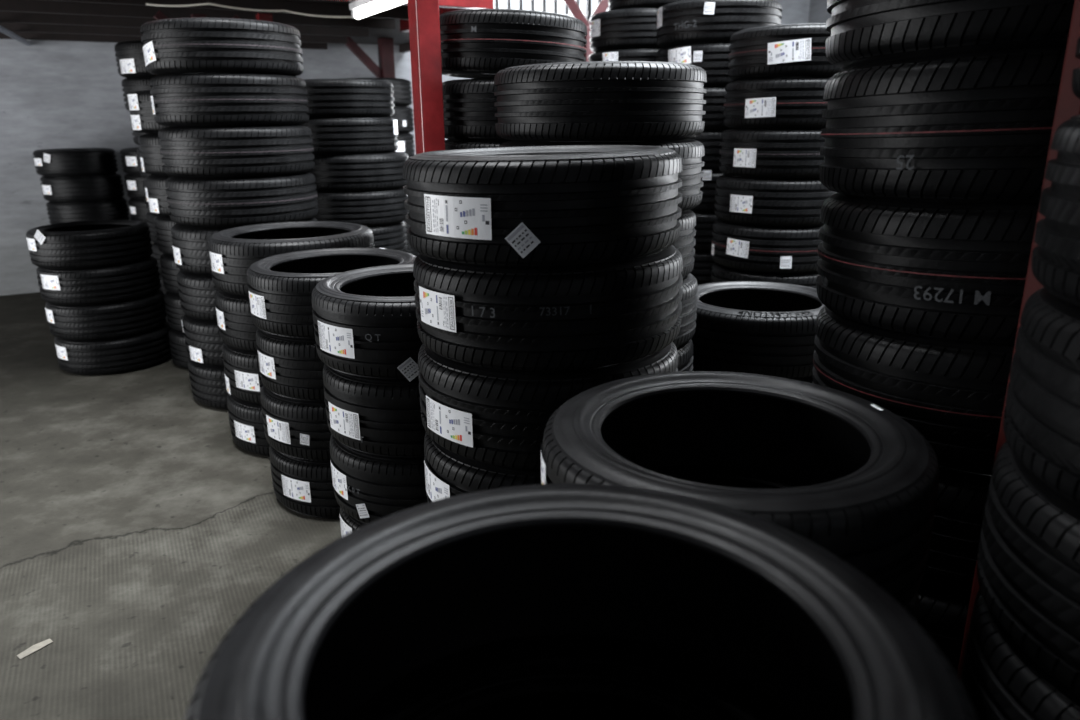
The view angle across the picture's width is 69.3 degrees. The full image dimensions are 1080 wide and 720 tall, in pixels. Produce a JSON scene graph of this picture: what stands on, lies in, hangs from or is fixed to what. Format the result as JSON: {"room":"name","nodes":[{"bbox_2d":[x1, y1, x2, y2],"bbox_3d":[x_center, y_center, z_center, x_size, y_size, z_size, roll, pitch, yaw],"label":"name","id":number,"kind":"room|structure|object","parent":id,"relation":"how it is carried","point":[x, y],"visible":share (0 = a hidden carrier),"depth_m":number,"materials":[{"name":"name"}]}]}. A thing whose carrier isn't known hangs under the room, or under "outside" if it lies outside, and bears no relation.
{"room":"tire warehouse","nodes":[
{"label":"tire warehouse","id":0,"kind":"room"},
{"bbox_2d":[0,292,341,719],"bbox_3d":[0.789,0.448,3.790,13.800,0.200,11.900,-10,19,-28],"label":"floor","id":1,"kind":"structure","parent":0,"point":[136,531],"depth_m":2.90,"materials":[{"name":"concrete"}]},
{"bbox_2d":[54,322,170,374],"bbox_3d":[-2.695,-0.097,4.972,0.660,0.215,0.662,12,21,35],"label":"tire","id":2,"kind":"object","parent":1,"relation":"on","point":[150,348],"visible":0.71,"depth_m":4.71,"materials":[{"name":"rubber"}]},
{"bbox_2d":[45,289,167,340],"bbox_3d":[-2.708,-0.303,4.910,0.660,0.215,0.660,5,18,17],"label":"tire","id":3,"kind":"object","parent":2,"relation":"on","point":[147,313],"visible":0.77,"depth_m":4.65,"materials":[{"name":"rubber"}]},
{"bbox_2d":[36,256,161,304],"bbox_3d":[-2.722,-0.508,4.847,0.662,0.217,0.660,-7,18,-21],"label":"tire","id":4,"kind":"object","parent":3,"relation":"on","point":[129,281],"visible":0.84,"depth_m":4.59,"materials":[{"name":"rubber"}]},
{"bbox_2d":[26,220,152,268],"bbox_3d":[-2.743,-0.724,4.780,0.660,0.234,0.660,-8,19,-22],"label":"tire","id":5,"kind":"object","parent":4,"relation":"on","point":[93,243],"visible":1,"depth_m":4.55,"materials":[{"name":"rubber"}]},
{"bbox_2d":[188,358,227,409],"bbox_3d":[-1.569,0.053,4.406,0.744,0.238,0.744,0,17,2],"label":"tire","id":6,"kind":"object","parent":1,"relation":"on","point":[208,383],"visible":0.26,"depth_m":4.09,"materials":[{"name":"rubber"}]},
{"bbox_2d":[181,314,223,365],"bbox_3d":[-1.568,-0.175,4.335,0.744,0.238,0.744,5,18,18],"label":"tire","id":7,"kind":"object","parent":6,"relation":"on","point":[204,343],"visible":0.23,"depth_m":4.02,"materials":[{"name":"rubber"}]},
{"bbox_2d":[177,270,217,320],"bbox_3d":[-1.564,-0.404,4.265,0.744,0.238,0.744,-5,18,-15],"label":"tire","id":8,"kind":"object","parent":7,"relation":"on","point":[197,292],"visible":0.22,"depth_m":3.96,"materials":[{"name":"rubber"}]},
{"bbox_2d":[171,217,317,274],"bbox_3d":[-1.563,-0.632,4.195,0.744,0.238,0.744,-6,18,-17],"label":"tire","id":9,"kind":"object","parent":8,"relation":"on","point":[190,243],"visible":0.27,"depth_m":3.88,"materials":[{"name":"rubber"}]},
{"bbox_2d":[165,172,317,226],"bbox_3d":[-1.559,-0.861,4.124,0.745,0.238,0.745,4,18,16],"label":"tire","id":10,"kind":"object","parent":9,"relation":"on","point":[229,201],"visible":0.86,"depth_m":3.82,"materials":[{"name":"rubber"}]},
{"bbox_2d":[158,125,314,177],"bbox_3d":[-1.560,-1.089,4.054,0.745,0.238,0.745,-11,20,-29],"label":"tire","id":11,"kind":"object","parent":10,"relation":"on","point":[273,150],"visible":0.99,"depth_m":3.75,"materials":[{"name":"rubber"}]},
{"bbox_2d":[149,73,308,126],"bbox_3d":[-1.568,-1.318,3.984,0.746,0.238,0.745,-8,18,-22],"label":"tire","id":12,"kind":"object","parent":11,"relation":"on","point":[184,99],"visible":1,"depth_m":3.68,"materials":[{"name":"rubber"}]},
{"bbox_2d":[140,17,302,76],"bbox_3d":[-1.576,-1.546,3.913,0.745,0.238,0.745,8,19,25],"label":"tire","id":13,"kind":"object","parent":12,"relation":"on","point":[198,44],"visible":0.92,"depth_m":3.62,"materials":[{"name":"rubber"}]},
{"bbox_2d":[227,393,269,455],"bbox_3d":[-1.131,0.228,3.811,0.724,0.245,0.726,7,19,24],"label":"tire","id":14,"kind":"object","parent":1,"relation":"on","point":[245,418],"visible":0.27,"depth_m":3.52,"materials":[{"name":"rubber"}]},
{"bbox_2d":[222,342,262,404],"bbox_3d":[-1.123,-0.007,3.739,0.724,0.245,0.725,4,18,15],"label":"tire","id":15,"kind":"object","parent":14,"relation":"on","point":[243,380],"visible":0.18,"depth_m":3.45,"materials":[{"name":"rubber"}]},
{"bbox_2d":[215,289,257,351],"bbox_3d":[-1.126,-0.241,3.667,0.725,0.245,0.724,-7,18,-20],"label":"tire","id":16,"kind":"object","parent":15,"relation":"on","point":[237,329],"visible":0.21,"depth_m":3.38,"materials":[{"name":"rubber"}]},
{"bbox_2d":[208,221,373,295],"bbox_3d":[-1.128,-0.476,3.595,0.724,0.245,0.724,-8,18,-22],"label":"tire","id":17,"kind":"object","parent":16,"relation":"on","point":[232,251],"visible":0.61,"depth_m":3.35,"materials":[{"name":"rubber"}]},
{"bbox_2d":[269,446,339,517],"bbox_3d":[-0.771,0.406,3.236,0.652,0.236,0.652,-6,18,-16],"label":"tire","id":18,"kind":"object","parent":1,"relation":"on","point":[305,487],"visible":0.31,"depth_m":2.95,"materials":[{"name":"rubber"}]},
{"bbox_2d":[260,385,330,460],"bbox_3d":[-0.782,0.180,3.166,0.653,0.236,0.652,-16,23,-42],"label":"tire","id":19,"kind":"object","parent":18,"relation":"on","point":[295,428],"visible":0.29,"depth_m":2.88,"materials":[{"name":"rubber"}]},
{"bbox_2d":[256,328,324,401],"bbox_3d":[-0.774,-0.046,3.096,0.652,0.236,0.654,13,22,38],"label":"tire","id":20,"kind":"object","parent":19,"relation":"on","point":[292,368],"visible":0.33,"depth_m":2.82,"materials":[{"name":"rubber"}]},
{"bbox_2d":[247,248,415,338],"bbox_3d":[-0.782,-0.273,3.027,0.654,0.237,0.652,-10,19,-28],"label":"tire","id":21,"kind":"object","parent":20,"relation":"on","point":[281,286],"visible":0.52,"depth_m":2.81,"materials":[{"name":"rubber"}]},
{"bbox_2d":[339,507,366,536],"bbox_3d":[-0.369,0.562,2.704,0.618,0.244,0.618,9,20,28],"label":"tire","id":22,"kind":"object","parent":1,"relation":"on","point":[348,524],"visible":0.06,"depth_m":2.51,"materials":[{"name":"rubber"}]},
{"bbox_2d":[330,434,427,523],"bbox_3d":[-0.384,0.328,2.631,0.619,0.244,0.618,-8,19,-23],"label":"tire","id":23,"kind":"object","parent":22,"relation":"on","point":[369,488],"visible":0.23,"depth_m":2.36,"materials":[{"name":"rubber"}]},
{"bbox_2d":[323,364,425,456],"bbox_3d":[-0.386,0.094,2.560,0.618,0.244,0.618,-5,18,-15],"label":"tire","id":24,"kind":"object","parent":23,"relation":"on","point":[381,417],"visible":0.34,"depth_m":2.29,"materials":[{"name":"rubber"}]},
{"bbox_2d":[312,264,422,381],"bbox_3d":[-0.401,-0.139,2.487,0.619,0.244,0.617,-16,23,-40],"label":"tire","id":25,"kind":"object","parent":24,"relation":"on","point":[365,320],"visible":0.52,"depth_m":2.23,"materials":[{"name":"rubber"}]},
{"bbox_2d":[345,37,395,77],"bbox_3d":[-1.589,-1.988,7.677,0.537,2.217,0.240,-10,19,-28],"label":"steel column","id":26,"kind":"structure","parent":1,"relation":"on","point":[386,68],"depth_m":7.41,"materials":[{"name":"red metal"}]},
{"bbox_2d":[407,0,444,153],"bbox_3d":[-0.443,-1.749,2.809,0.184,4.600,0.184,-10,19,-28],"label":"steel column","id":27,"kind":"structure","parent":1,"relation":"on","point":[423,15],"depth_m":2.98,"materials":[{"name":"red metal"}]},
{"bbox_2d":[957,0,1079,680],"bbox_3d":[0.835,-0.009,1.329,0.084,2.119,0.084,-10,19,-28],"label":"steel column","id":28,"kind":"structure","parent":1,"relation":"on","point":[1068,104],"depth_m":1.22,"materials":[{"name":"red metal"}]},
{"bbox_3d":[0.028,0.713,2.223,0.662,0.229,0.662,7,19,23],"label":"tire","id":29,"kind":"object","parent":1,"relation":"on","visible":0},
{"bbox_3d":[0.026,0.493,2.159,0.662,0.229,0.662,-7,18,-20],"label":"tire","id":30,"kind":"object","parent":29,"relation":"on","visible":0},
{"bbox_2d":[424,432,540,501],"bbox_3d":[0.025,0.273,2.092,0.664,0.229,0.662,-9,19,-25],"label":"tire","id":31,"kind":"object","parent":30,"relation":"on","point":[447,473],"visible":0.17,"depth_m":1.84,"materials":[{"name":"rubber"}]},
{"bbox_2d":[418,342,677,469],"bbox_3d":[0.020,0.053,2.025,0.662,0.229,0.664,11,21,34],"label":"tire","id":32,"kind":"object","parent":31,"relation":"on","point":[493,416],"visible":0.53,"depth_m":1.75,"materials":[{"name":"rubber"}]},
{"bbox_2d":[413,245,682,370],"bbox_3d":[0.021,-0.170,1.956,0.662,0.237,0.662,3,17,11],"label":"tire","id":33,"kind":"object","parent":32,"relation":"on","point":[555,318],"visible":0.79,"depth_m":1.68,"materials":[{"name":"rubber"}]},
{"bbox_2d":[403,145,681,266],"bbox_3d":[0.007,-0.390,1.889,0.662,0.237,0.662,-2,17,-6],"label":"tire","id":34,"kind":"object","parent":33,"relation":"on","point":[563,205],"visible":1,"depth_m":1.61,"materials":[{"name":"rubber"}]},
{"bbox_3d":[0.218,0.457,3.047,0.708,0.230,0.708,12,21,36],"label":"tire","id":35,"kind":"object","parent":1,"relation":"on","visible":0},
{"bbox_3d":[0.210,0.234,2.987,0.708,0.230,0.708,-6,18,-16],"label":"tire","id":36,"kind":"object","parent":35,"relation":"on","visible":0},
{"bbox_2d":[677,340,692,371],"bbox_3d":[0.211,0.014,2.919,0.708,0.230,0.708,-9,19,-26],"label":"tire","id":37,"kind":"object","parent":36,"relation":"on","point":[685,352],"visible":0.08,"depth_m":2.73,"materials":[{"name":"rubber"}]},
{"bbox_2d":[673,273,697,347],"bbox_3d":[0.211,-0.204,2.842,0.708,0.230,0.708,2,17,9],"label":"tire","id":38,"kind":"object","parent":37,"relation":"on","point":[689,286],"visible":0.09,"depth_m":2.67,"materials":[{"name":"rubber"}]},
{"bbox_2d":[673,210,695,277],"bbox_3d":[0.193,-0.425,2.778,0.708,0.230,0.708,8,19,26],"label":"tire","id":39,"kind":"object","parent":38,"relation":"on","point":[685,244],"visible":0.12,"depth_m":2.61,"materials":[{"name":"rubber"}]},
{"bbox_2d":[499,139,704,211],"bbox_3d":[0.207,-0.646,2.711,0.708,0.230,0.708,-11,20,-31],"label":"tire","id":40,"kind":"object","parent":39,"relation":"on","point":[691,151],"visible":0.31,"depth_m":2.49,"materials":[{"name":"rubber"}]},
{"bbox_2d":[494,61,706,141],"bbox_3d":[0.200,-0.866,2.643,0.708,0.230,0.708,-8,19,-24],"label":"tire","id":41,"kind":"object","parent":40,"relation":"on","point":[590,101],"visible":1,"depth_m":2.35,"materials":[{"name":"rubber"}]},
{"bbox_3d":[-3.909,-0.688,6.946,0.612,0.208,0.612,15,23,41],"label":"tire","id":42,"kind":"object","parent":1,"relation":"on","visible":0},
{"bbox_3d":[-3.906,-0.885,6.878,0.612,0.208,0.612,-16,23,-40],"label":"tire","id":43,"kind":"object","parent":42,"relation":"on","visible":0},
{"bbox_3d":[-3.909,-1.086,6.822,0.612,0.208,0.612,-3,17,-8],"label":"tire","id":44,"kind":"object","parent":43,"relation":"on","visible":0},
{"bbox_2d":[46,197,128,223],"bbox_3d":[-3.900,-1.285,6.759,0.612,0.208,0.612,-4,17,-12],"label":"tire","id":45,"kind":"object","parent":44,"relation":"on","point":[113,209],"visible":0.65,"depth_m":6.52,"materials":[{"name":"rubber"}]},
{"bbox_2d":[40,173,123,201],"bbox_3d":[-3.912,-1.484,6.698,0.612,0.208,0.612,-9,19,-25],"label":"tire","id":46,"kind":"object","parent":45,"relation":"on","point":[105,186],"visible":0.9,"depth_m":6.46,"materials":[{"name":"rubber"}]},
{"bbox_2d":[33,148,117,175],"bbox_3d":[-3.934,-1.683,6.636,0.612,0.208,0.613,0,17,2],"label":"tire","id":47,"kind":"object","parent":46,"relation":"on","point":[64,161],"visible":1,"depth_m":6.40,"materials":[{"name":"rubber"}]},
{"bbox_3d":[-1.170,-0.177,5.188,0.650,0.210,0.650,12,21,34],"label":"tire","id":48,"kind":"object","parent":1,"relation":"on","visible":0},
{"bbox_3d":[-1.172,-0.380,5.132,0.650,0.210,0.650,-16,23,-40],"label":"tire","id":49,"kind":"object","parent":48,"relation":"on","visible":0},
{"bbox_3d":[-1.178,-0.581,5.070,0.650,0.210,0.650,5,18,16],"label":"tire","id":50,"kind":"object","parent":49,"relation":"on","visible":0},
{"bbox_2d":[366,221,406,251],"bbox_3d":[-1.181,-0.780,5.002,0.650,0.210,0.650,9,19,28],"label":"tire","id":51,"kind":"object","parent":50,"relation":"on","point":[393,236],"visible":0.23,"depth_m":4.82,"materials":[{"name":"rubber"}]},
{"bbox_2d":[314,187,408,225],"bbox_3d":[-1.150,-0.984,4.946,0.650,0.210,0.650,-11,20,-31],"label":"tire","id":52,"kind":"object","parent":51,"relation":"on","point":[374,207],"visible":0.68,"depth_m":4.67,"materials":[{"name":"rubber"}]},
{"bbox_2d":[307,151,408,190],"bbox_3d":[-1.143,-1.185,4.884,0.672,0.210,0.672,1,17,5],"label":"tire","id":53,"kind":"object","parent":52,"relation":"on","point":[380,171],"visible":0.77,"depth_m":4.61,"materials":[{"name":"rubber"}]},
{"bbox_2d":[301,117,398,154],"bbox_3d":[-1.204,-1.386,4.822,0.652,0.210,0.650,1,17,6],"label":"tire","id":54,"kind":"object","parent":53,"relation":"on","point":[330,135],"visible":0.83,"depth_m":4.55,"materials":[{"name":"rubber"}]},
{"bbox_2d":[303,79,394,117],"bbox_3d":[-1.217,-1.587,4.760,0.650,0.210,0.650,1,17,6],"label":"tire","id":55,"kind":"object","parent":54,"relation":"on","point":[326,97],"visible":0.68,"depth_m":4.49,"materials":[{"name":"rubber"}]},
{"bbox_3d":[-0.105,0.268,3.675,0.624,0.228,0.624,-4,17,-10],"label":"tire","id":56,"kind":"object","parent":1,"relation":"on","visible":0},
{"bbox_3d":[-0.102,0.047,3.614,0.624,0.228,0.624,12,21,35],"label":"tire","id":57,"kind":"object","parent":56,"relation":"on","visible":0},
{"bbox_3d":[-0.106,-0.170,3.542,0.624,0.228,0.624,-3,17,-8],"label":"tire","id":58,"kind":"object","parent":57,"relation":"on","visible":0},
{"bbox_3d":[-0.117,-0.390,3.477,0.624,0.228,0.624,-2,17,-5],"label":"tire","id":59,"kind":"object","parent":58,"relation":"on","visible":0},
{"bbox_3d":[-0.115,-0.609,3.411,0.624,0.229,0.624,-11,20,-29],"label":"tire","id":60,"kind":"object","parent":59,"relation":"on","visible":0},
{"bbox_2d":[445,139,510,149],"bbox_3d":[-0.121,-0.830,3.348,0.624,0.228,0.624,0,17,2],"label":"tire","id":61,"kind":"object","parent":60,"relation":"on","point":[450,144],"visible":0.09,"depth_m":3.08,"materials":[{"name":"rubber"}]},
{"bbox_2d":[442,78,506,139],"bbox_3d":[-0.119,-1.047,3.276,0.624,0.228,0.624,-15,22,-39],"label":"tire","id":62,"kind":"object","parent":61,"relation":"on","point":[468,104],"visible":0.37,"depth_m":3.03,"materials":[{"name":"rubber"}]},
{"bbox_2d":[439,9,586,78],"bbox_3d":[-0.121,-1.278,3.205,0.626,0.252,0.625,-15,22,-39],"label":"tire","id":63,"kind":"object","parent":62,"relation":"on","point":[475,43],"visible":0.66,"depth_m":2.94,"materials":[{"name":"rubber"}]},
{"bbox_3d":[0.690,-0.385,5.761,0.690,0.234,0.690,-2,17,-3],"label":"tire","id":64,"kind":"object","parent":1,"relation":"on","visible":0},
{"bbox_3d":[0.694,-0.609,5.693,0.690,0.234,0.690,-4,17,-10],"label":"tire","id":65,"kind":"object","parent":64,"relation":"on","visible":0},
{"bbox_3d":[0.695,-0.835,5.628,0.690,0.234,0.690,2,17,8],"label":"tire","id":66,"kind":"object","parent":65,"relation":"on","visible":0},
{"bbox_3d":[0.695,-1.060,5.561,0.690,0.234,0.690,-7,18,-19],"label":"tire","id":67,"kind":"object","parent":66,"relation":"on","visible":0},
{"bbox_3d":[0.685,-1.282,5.484,0.690,0.234,0.690,-7,18,-21],"label":"tire","id":68,"kind":"object","parent":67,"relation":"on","visible":0},
{"bbox_3d":[0.688,-1.507,5.419,0.690,0.234,0.690,-4,17,-10],"label":"tire","id":69,"kind":"object","parent":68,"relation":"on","visible":0},
{"bbox_3d":[0.679,-1.731,5.348,0.690,0.234,0.690,9,20,28],"label":"tire","id":70,"kind":"object","parent":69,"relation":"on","visible":0},
{"bbox_2d":[588,48,661,61],"bbox_3d":[0.670,-1.955,5.281,0.690,0.234,0.690,5,18,18],"label":"tire","id":71,"kind":"object","parent":70,"relation":"on","point":[632,54],"visible":0.33,"depth_m":4.96,"materials":[{"name":"rubber"}]},
{"bbox_2d":[590,8,659,51],"bbox_3d":[0.677,-2.179,5.212,0.690,0.234,0.690,-15,22,-39],"label":"tire","id":72,"kind":"object","parent":71,"relation":"on","point":[633,27],"visible":0.48,"depth_m":4.93,"materials":[{"name":"rubber"}]},
{"bbox_3d":[1.030,-0.186,5.109,0.710,0.230,0.710,-4,17,-11],"label":"tire","id":73,"kind":"object","parent":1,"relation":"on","visible":0},
{"bbox_3d":[1.028,-0.406,5.040,0.710,0.230,0.710,-10,20,-29],"label":"tire","id":74,"kind":"object","parent":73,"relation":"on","visible":0},
{"bbox_2d":[691,251,714,284],"bbox_3d":[1.028,-0.626,4.973,0.710,0.230,0.710,2,17,7],"label":"tire","id":75,"kind":"object","parent":74,"relation":"on","point":[703,262],"visible":0.05,"depth_m":4.64,"materials":[{"name":"rubber"}]},
{"bbox_2d":[693,212,718,250],"bbox_3d":[1.018,-0.845,4.898,0.710,0.230,0.710,-17,23,-42],"label":"tire","id":76,"kind":"object","parent":75,"relation":"on","point":[704,220],"visible":0.08,"depth_m":4.57,"materials":[{"name":"rubber"}]},
{"bbox_2d":[690,170,722,211],"bbox_3d":[1.017,-1.070,4.828,0.710,0.241,0.712,2,17,8],"label":"tire","id":77,"kind":"object","parent":76,"relation":"on","point":[707,204],"visible":0.08,"depth_m":4.50,"materials":[{"name":"rubber"}]},
{"bbox_2d":[688,130,723,170],"bbox_3d":[1.022,-1.288,4.771,0.710,0.230,0.710,4,18,15],"label":"tire","id":78,"kind":"object","parent":77,"relation":"on","point":[711,139],"visible":0.12,"depth_m":4.44,"materials":[{"name":"rubber"}]},
{"bbox_2d":[702,87,729,129],"bbox_3d":[1.014,-1.507,4.698,0.710,0.230,0.710,5,18,18],"label":"tire","id":79,"kind":"object","parent":78,"relation":"on","point":[714,109],"visible":0.13,"depth_m":4.37,"materials":[{"name":"rubber"}]},
{"bbox_2d":[656,43,733,86],"bbox_3d":[1.042,-1.728,4.630,0.710,0.230,0.710,4,18,15],"label":"tire","id":80,"kind":"object","parent":79,"relation":"on","point":[713,58],"visible":0.37,"depth_m":4.32,"materials":[{"name":"rubber"}]},
{"bbox_2d":[657,0,781,48],"bbox_3d":[1.039,-1.948,4.561,0.710,0.230,0.712,6,18,20],"label":"tire","id":81,"kind":"object","parent":80,"relation":"on","point":[684,22],"visible":0.66,"depth_m":4.27,"materials":[{"name":"rubber"}]},
{"bbox_3d":[1.261,0.037,4.374,0.660,0.232,0.660,11,21,34],"label":"tire","id":82,"kind":"object","parent":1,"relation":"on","visible":0},
{"bbox_3d":[1.262,-0.188,4.315,0.660,0.232,0.660,2,17,9],"label":"tire","id":83,"kind":"object","parent":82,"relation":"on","visible":0},
{"bbox_2d":[711,262,818,288],"bbox_3d":[1.264,-0.411,4.247,0.660,0.232,0.660,12,21,36],"label":"tire","id":84,"kind":"object","parent":83,"relation":"on","point":[720,273],"visible":0.25,"depth_m":3.96,"materials":[{"name":"rubber"}]},
{"bbox_2d":[711,219,823,272],"bbox_3d":[1.253,-0.631,4.173,0.662,0.232,0.661,-10,20,-28],"label":"tire","id":85,"kind":"object","parent":84,"relation":"on","point":[768,249],"visible":0.69,"depth_m":3.90,"materials":[{"name":"rubber"}]},
{"bbox_2d":[715,174,836,226],"bbox_3d":[1.256,-0.854,4.104,0.660,0.232,0.660,-5,18,-13],"label":"tire","id":86,"kind":"object","parent":85,"relation":"on","point":[779,202],"visible":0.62,"depth_m":3.83,"materials":[{"name":"rubber"}]},
{"bbox_2d":[719,128,824,177],"bbox_3d":[1.264,-1.076,4.036,0.661,0.232,0.661,7,19,25],"label":"tire","id":87,"kind":"object","parent":86,"relation":"on","point":[753,153],"visible":0.66,"depth_m":3.77,"materials":[{"name":"rubber"}]},
{"bbox_2d":[723,77,830,128],"bbox_3d":[1.272,-1.298,3.967,0.661,0.232,0.661,2,17,8],"label":"tire","id":88,"kind":"object","parent":87,"relation":"on","point":[786,102],"visible":0.65,"depth_m":3.70,"materials":[{"name":"rubber"}]},
{"bbox_2d":[728,23,844,80],"bbox_3d":[1.279,-1.521,3.899,0.661,0.232,0.661,-1,17,0],"label":"tire","id":89,"kind":"object","parent":88,"relation":"on","point":[786,50],"visible":0.66,"depth_m":3.64,"materials":[{"name":"rubber"}]},
{"bbox_3d":[0.890,0.354,3.315,0.690,0.256,0.690,-13,21,-34],"label":"tire","id":90,"kind":"object","parent":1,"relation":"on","visible":0},
{"bbox_2d":[693,367,812,382],"bbox_3d":[0.885,0.111,3.234,0.690,0.256,0.690,8,19,25],"label":"tire","id":91,"kind":"object","parent":90,"relation":"on","point":[809,379],"visible":0.02,"depth_m":2.93,"materials":[{"name":"rubber"}]},
{"bbox_2d":[691,281,824,378],"bbox_3d":[0.879,-0.136,3.163,0.690,0.256,0.690,-1,17,0],"label":"tire","id":92,"kind":"object","parent":91,"relation":"on","point":[753,327],"visible":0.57,"depth_m":2.89,"materials":[{"name":"rubber"}]},
{"bbox_3d":[0.343,0.894,1.615,0.666,0.235,0.666,-9,19,-26],"label":"tire","id":93,"kind":"object","parent":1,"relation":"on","visible":0},
{"bbox_3d":[0.343,0.670,1.541,0.666,0.235,0.666,7,19,23],"label":"tire","id":94,"kind":"object","parent":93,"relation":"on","visible":0},
{"bbox_2d":[683,478,918,620],"bbox_3d":[0.334,0.447,1.466,0.666,0.235,0.666,3,17,10],"label":"tire","id":95,"kind":"object","parent":94,"relation":"on","point":[911,607],"visible":0.02,"depth_m":1.66,"materials":[{"name":"rubber"}]},
{"bbox_2d":[541,371,938,607],"bbox_3d":[0.336,0.219,1.403,0.666,0.236,0.666,-6,18,-17],"label":"tire","id":96,"kind":"object","parent":95,"relation":"on","point":[850,476],"visible":0.7,"depth_m":1.44,"materials":[{"name":"rubber"}]},
{"bbox_3d":[0.037,1.083,0.989,0.696,0.248,0.696,-13,21,-35],"label":"tire","id":97,"kind":"object","parent":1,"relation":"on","visible":0},
{"bbox_3d":[0.040,0.847,0.909,0.696,0.248,0.696,9,19,28],"label":"tire","id":98,"kind":"object","parent":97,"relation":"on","visible":0},
{"bbox_3d":[0.033,0.610,0.836,0.696,0.248,0.696,0,17,3],"label":"tire","id":99,"kind":"object","parent":98,"relation":"on","visible":0},
{"bbox_2d":[184,484,977,719],"bbox_3d":[0.034,0.371,0.765,0.719,0.248,0.719,4,18,13],"label":"tire","id":100,"kind":"object","parent":99,"relation":"on","point":[742,612],"visible":1,"depth_m":0.97,"materials":[{"name":"rubber"}]},
{"bbox_3d":[0.979,0.765,1.974,0.680,0.257,0.680,-6,18,-17],"label":"tire","id":101,"kind":"object","parent":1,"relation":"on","visible":0},
{"bbox_2d":[917,583,970,673],"bbox_3d":[0.981,0.519,1.899,0.680,0.257,0.680,1,17,4],"label":"tire","id":102,"kind":"object","parent":101,"relation":"on","point":[942,613],"visible":0.04,"depth_m":1.60,"materials":[{"name":"rubber"}]},
{"bbox_2d":[921,465,991,594],"bbox_3d":[0.983,0.271,1.829,0.680,0.257,0.680,1,17,4],"label":"tire","id":103,"kind":"object","parent":102,"relation":"on","point":[962,493],"visible":0.06,"depth_m":1.55,"materials":[{"name":"rubber"}]},
{"bbox_2d":[812,306,1014,471],"bbox_3d":[0.971,0.013,1.752,0.681,0.276,0.681,-4,17,-11],"label":"tire","id":104,"kind":"object","parent":103,"relation":"on","point":[953,392],"visible":0.38,"depth_m":1.51,"materials":[{"name":"rubber"}]},
{"bbox_2d":[816,193,1038,343],"bbox_3d":[0.957,-0.234,1.681,0.681,0.276,0.681,-4,17,-11],"label":"tire","id":105,"kind":"object","parent":104,"relation":"on","point":[946,270],"visible":0.75,"depth_m":1.46,"materials":[{"name":"rubber"}]},
{"bbox_2d":[819,46,1066,202],"bbox_3d":[0.939,-0.481,1.609,0.681,0.276,0.681,-5,18,-13],"label":"tire","id":106,"kind":"object","parent":105,"relation":"on","point":[976,127],"visible":0.93,"depth_m":1.38,"materials":[{"name":"rubber"}]},
{"bbox_2d":[826,0,1074,69],"bbox_3d":[0.926,-0.728,1.538,0.682,0.276,0.680,0,17,3],"label":"tire","id":107,"kind":"object","parent":106,"relation":"on","point":[863,32],"visible":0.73,"depth_m":1.35,"materials":[{"name":"rubber"}]},
{"bbox_3d":[0.992,0.985,1.285,0.660,0.242,0.660,-2,17,-3],"label":"tire","id":108,"kind":"object","parent":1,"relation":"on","visible":0},
{"bbox_3d":[0.987,0.754,1.211,0.660,0.242,0.660,-3,17,-8],"label":"tire","id":109,"kind":"object","parent":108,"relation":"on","visible":0},
{"bbox_2d":[961,588,1079,719],"bbox_3d":[0.991,0.523,1.137,0.660,0.242,0.660,10,20,32],"label":"tire","id":110,"kind":"object","parent":109,"relation":"on","point":[1001,681],"visible":0.48,"depth_m":1.13,"materials":[{"name":"rubber"}]},
{"bbox_2d":[977,441,1079,695],"bbox_3d":[0.983,0.289,1.071,0.660,0.242,0.660,-13,21,-34],"label":"tire","id":111,"kind":"object","parent":110,"relation":"on","point":[1028,559],"visible":0.77,"depth_m":1.05,"materials":[{"name":"rubber"}]},
{"bbox_2d":[1003,287,1079,505],"bbox_3d":[0.983,0.058,0.999,0.660,0.242,0.660,-3,17,-8],"label":"tire","id":112,"kind":"object","parent":111,"relation":"on","point":[1041,420],"visible":0.91,"depth_m":1.02,"materials":[{"name":"rubber"}]},
{"bbox_2d":[1031,115,1079,305],"bbox_3d":[0.980,-0.174,0.928,0.660,0.242,0.660,0,17,2],"label":"tire","id":113,"kind":"object","parent":112,"relation":"on","point":[1055,262],"visible":1,"depth_m":0.99,"materials":[{"name":"rubber"}]},
{"bbox_2d":[283,0,407,30],"bbox_3d":[-4.024,-2.226,4.736,6.549,0.050,3.619,-10,19,-28],"label":"deck","id":114,"kind":"object","parent":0,"point":[316,1],"depth_m":5.15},
{"bbox_2d":[0,32,327,49],"bbox_3d":[-4.896,-2.592,6.162,6.450,0.070,0.060,-10,19,-28],"label":"joist","id":115,"kind":"object","parent":114,"relation":"attached to","point":[26,35],"visible":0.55,"depth_m":6.67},
{"bbox_2d":[0,22,346,43],"bbox_3d":[-4.575,-2.429,5.621,6.450,0.070,0.060,-10,19,-28],"label":"joist","id":116,"kind":"object","parent":114,"relation":"attached to","point":[13,27],"visible":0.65,"depth_m":6.16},
{"bbox_2d":[0,11,368,36],"bbox_3d":[-4.253,-2.266,5.081,6.450,0.070,0.060,-10,19,-28],"label":"joist","id":117,"kind":"object","parent":114,"relation":"attached to","point":[9,17],"visible":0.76,"depth_m":5.65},
{"bbox_2d":[0,0,395,29],"bbox_3d":[-3.931,-2.103,4.540,6.450,0.070,0.060,-10,19,-28],"label":"joist","id":118,"kind":"object","parent":114,"relation":"attached to","point":[28,6],"visible":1,"depth_m":5.26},
{"bbox_2d":[44,0,408,19],"bbox_3d":[-3.619,-1.945,4.016,6.450,0.070,0.060,-10,19,-28],"label":"joist","id":119,"kind":"object","parent":114,"relation":"attached to","point":[329,9],"visible":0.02,"depth_m":5.02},
{"bbox_2d":[0,0,809,295],"bbox_3d":[-2.094,-3.294,7.888,13.200,4.600,0.250,-10,19,-28],"label":"wall","id":120,"kind":"structure","parent":0,"point":[54,94],"depth_m":6.87,"materials":[{"name":"grey paint"}]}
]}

